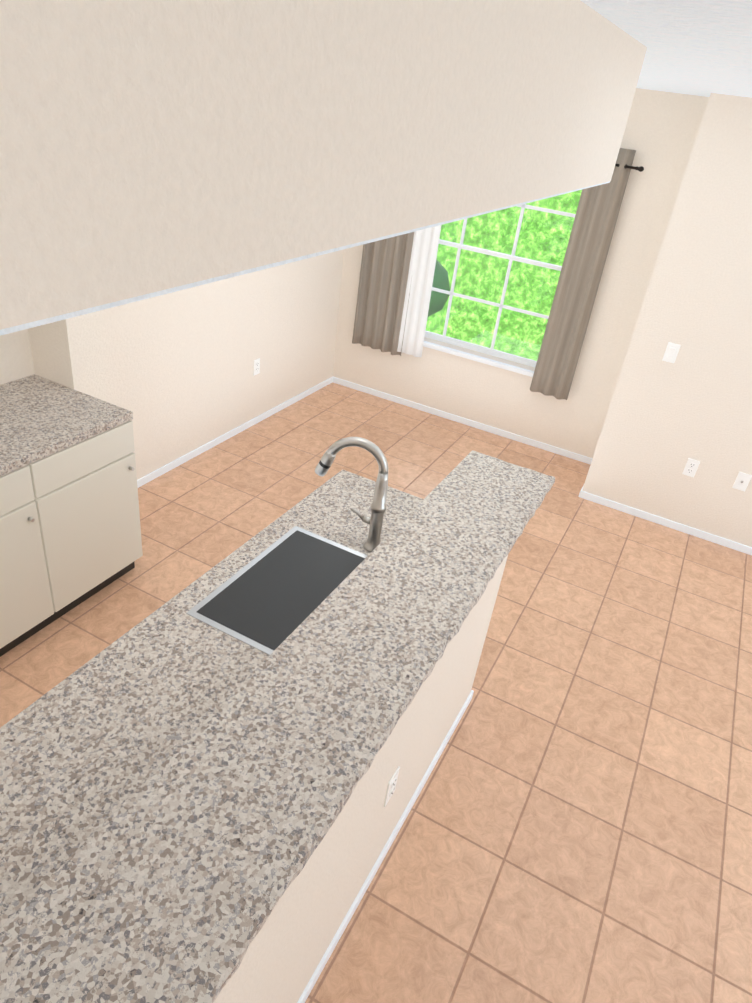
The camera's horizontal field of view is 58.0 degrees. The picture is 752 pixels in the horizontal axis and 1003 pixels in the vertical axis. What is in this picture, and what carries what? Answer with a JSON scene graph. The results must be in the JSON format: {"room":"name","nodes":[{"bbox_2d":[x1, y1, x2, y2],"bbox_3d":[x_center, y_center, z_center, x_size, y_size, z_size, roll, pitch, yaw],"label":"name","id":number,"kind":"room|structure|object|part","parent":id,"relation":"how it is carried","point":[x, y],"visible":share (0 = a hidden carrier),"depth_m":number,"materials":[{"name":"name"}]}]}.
{"room":"kitchen","nodes":[
{"label":"kitchen","id":0,"kind":"room"},
{"bbox_2d":[28,310,109,402],"bbox_3d":[-1.457,-0.739,3.208,0.260,2.120,0.200,21,34,20],"label":"wall","id":1,"kind":"structure","parent":0,"point":[69,352],"depth_m":3.15,"materials":[{"name":"paint"}]},
{"bbox_2d":[0,249,343,479],"bbox_3d":[-1.669,-0.897,3.109,0.150,2.440,6.160,21,34,20],"label":"wall","id":2,"kind":"structure","parent":0,"point":[182,380],"depth_m":4.43,"materials":[{"name":"paint"}]},
{"bbox_2d":[137,377,332,487],"bbox_3d":[-1.011,-0.514,4.930,0.011,0.052,2.720,21,34,20],"label":"baseboard","id":3,"kind":"structure","parent":2,"relation":"attached to","point":[153,475],"depth_m":4.82,"materials":[{"name":"white wood"}]},
{"bbox_2d":[253,358,259,375],"bbox_3d":[-0.857,-0.968,4.883,0.009,0.116,0.072,21,34,20],"label":"outlet","id":4,"kind":"object","parent":2,"relation":"attached to","point":[256,370],"visible":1,"depth_m":4.88,"materials":[{"name":"white plastic"}]},
{"bbox_2d":[0,0,646,335],"bbox_3d":[-1.074,-0.798,1.050,2.375,0.324,3.110,21,34,20],"label":"soffit","id":5,"kind":"structure","parent":0,"point":[151,148],"depth_m":0.57,"materials":[{"name":"paint"}]},
{"bbox_2d":[214,555,507,1002],"bbox_3d":[-0.297,1.085,1.582,0.120,1.000,3.095,21,34,20],"label":"wall","id":6,"kind":"structure","parent":0,"point":[287,948],"depth_m":1.91,"materials":[{"name":"paint"}]},
{"bbox_2d":[297,690,473,1002],"bbox_3d":[-0.293,1.505,1.810,0.011,0.052,3.106,21,34,20],"label":"baseboard","id":7,"kind":"structure","parent":6,"relation":"attached to","point":[335,940],"depth_m":2.30,"materials":[{"name":"white wood"}]},
{"bbox_2d":[384,766,399,806],"bbox_3d":[0.050,0.873,2.074,0.009,0.116,0.072,21,34,20],"label":"outlet","id":8,"kind":"object","parent":6,"relation":"attached to","point":[391,787],"visible":1,"depth_m":2.06,"materials":[{"name":"white plastic"}]},
{"bbox_3d":[-0.231,0.665,1.343,0.196,0.049,3.133,21,34,20],"label":"trim","id":9,"kind":"structure","parent":6,"relation":"on","visible":0},
{"bbox_2d":[0,450,554,1002],"bbox_3d":[-0.224,0.559,1.435,0.359,0.032,3.367,21,34,20],"label":"countertop","id":10,"kind":"structure","parent":9,"relation":"on","point":[174,876],"depth_m":1.37,"materials":[{"name":"stone"}]},
{"bbox_2d":[0,382,751,1002],"bbox_3d":[1.557,1.460,2.449,7.840,0.100,6.160,21,34,20],"label":"floor","id":11,"kind":"structure","parent":0,"point":[576,828],"depth_m":2.91,"materials":[{"name":"tile"}]},
{"bbox_2d":[0,374,142,656],"bbox_3d":[-1.654,0.105,2.951,0.646,0.908,1.076,21,34,20],"label":"base cabinet","id":12,"kind":"object","parent":11,"relation":"on","point":[70,532],"visible":1,"depth_m":2.92,"materials":[{"name":"painted wood"},{"name":"brushed nickel"}]},
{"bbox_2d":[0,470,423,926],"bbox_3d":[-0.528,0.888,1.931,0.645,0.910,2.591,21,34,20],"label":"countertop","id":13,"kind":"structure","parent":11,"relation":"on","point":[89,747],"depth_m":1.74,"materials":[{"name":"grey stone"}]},
{"bbox_2d":[315,437,387,551],"bbox_3d":[-0.080,-0.035,2.270,0.261,0.406,0.068,13,32,9],"label":"faucet","id":14,"kind":"object","parent":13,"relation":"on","point":[375,522],"visible":0.94,"depth_m":2.22,"materials":[{"name":"silver metal"}]},
{"bbox_2d":[333,88,708,457],"bbox_3d":[0.832,-1.728,5.025,2.370,2.440,0.150,21,34,20],"label":"wall","id":15,"kind":"structure","parent":0,"point":[661,131],"depth_m":4.98,"materials":[{"name":"paint"}]},
{"bbox_2d":[333,377,592,464],"bbox_3d":[0.658,-0.683,5.582,2.359,0.052,0.011,21,34,20],"label":"baseboard","id":16,"kind":"structure","parent":15,"relation":"attached to","point":[503,433],"depth_m":5.54,"materials":[{"name":"white wood"}]},
{"bbox_2d":[352,148,643,399],"bbox_3d":[0.742,-1.735,4.905,1.890,1.685,0.114,21,34,20],"label":"curtain","id":17,"kind":"object","parent":15,"relation":"attached to","point":[394,290],"visible":0.56,"depth_m":4.99,"materials":[{"name":"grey fabric"}]},
{"bbox_3d":[0.978,-2.315,4.465,1.560,0.036,0.100,21,34,20],"label":"rod","id":18,"kind":"part","parent":17,"relation":"part of","materials":[{"name":"brown metal"}]},
{"bbox_2d":[423,190,581,376],"bbox_3d":[0.782,-1.807,4.981,1.400,1.507,0.180,21,34,20],"label":"window","id":19,"kind":"structure","parent":15,"relation":"in","point":[492,351],"depth_m":5.13,"materials":[{"name":"white plastic"}]},
{"bbox_2d":[581,0,751,97],"bbox_3d":[1.856,-0.689,1.127,7.840,0.100,6.160,21,34,20],"label":"ceiling","id":20,"kind":"structure","parent":0,"point":[700,47],"depth_m":1.51,"materials":[{"name":"white paint"}]},
{"bbox_2d":[582,93,751,546],"bbox_3d":[4.075,-0.326,3.482,5.320,2.440,0.720,21,34,20],"label":"wall","id":21,"kind":"structure","parent":0,"point":[664,421],"depth_m":4.06,"materials":[{"name":"paint"}]},
{"bbox_2d":[578,490,751,554],"bbox_3d":[3.694,0.809,3.845,5.181,0.052,0.011,21,34,20],"label":"baseboard","id":22,"kind":"structure","parent":21,"relation":"attached to","point":[671,524],"depth_m":4.52,"materials":[{"name":"white wood"}]},
{"bbox_2d":[662,342,680,362],"bbox_3d":[1.774,-0.892,4.077,0.072,0.116,0.013,21,34,20],"label":"light switch","id":23,"kind":"object","parent":21,"relation":"attached to","point":[671,352],"visible":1,"depth_m":4.08,"materials":[{"name":"white plastic"}]},
{"bbox_2d":[682,458,699,476],"bbox_3d":[2.000,-0.213,4.307,0.072,0.116,0.009,21,34,20],"label":"outlet","id":24,"kind":"object","parent":21,"relation":"attached to","point":[691,467],"visible":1,"depth_m":4.30,"materials":[{"name":"white plastic"}]},
{"bbox_2d":[732,472,751,491],"bbox_3d":[2.263,-0.120,4.195,0.075,0.116,0.017,21,34,20],"label":"outlet plate","id":25,"kind":"object","parent":21,"relation":"attached to","point":[742,481],"visible":1,"depth_m":4.20,"materials":[{"name":"white plastic"}]},
{"label":"outside","id":26,"kind":"structure","parent":0,"visible":0},
{"bbox_2d":[426,190,581,360],"bbox_3d":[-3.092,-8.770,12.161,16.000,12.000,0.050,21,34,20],"label":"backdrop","id":27,"kind":"structure","parent":26,"point":[471,284],"depth_m":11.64,"materials":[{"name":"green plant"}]},
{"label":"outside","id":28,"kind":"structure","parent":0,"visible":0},
{"bbox_2d":[428,259,449,316],"bbox_3d":[-0.614,-4.049,7.548,4.434,4.203,2.987,21,34,20],"label":"trees","id":29,"kind":"object","parent":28,"point":[443,285],"depth_m":6.42,"materials":[{"name":"green plant"}]}
]}

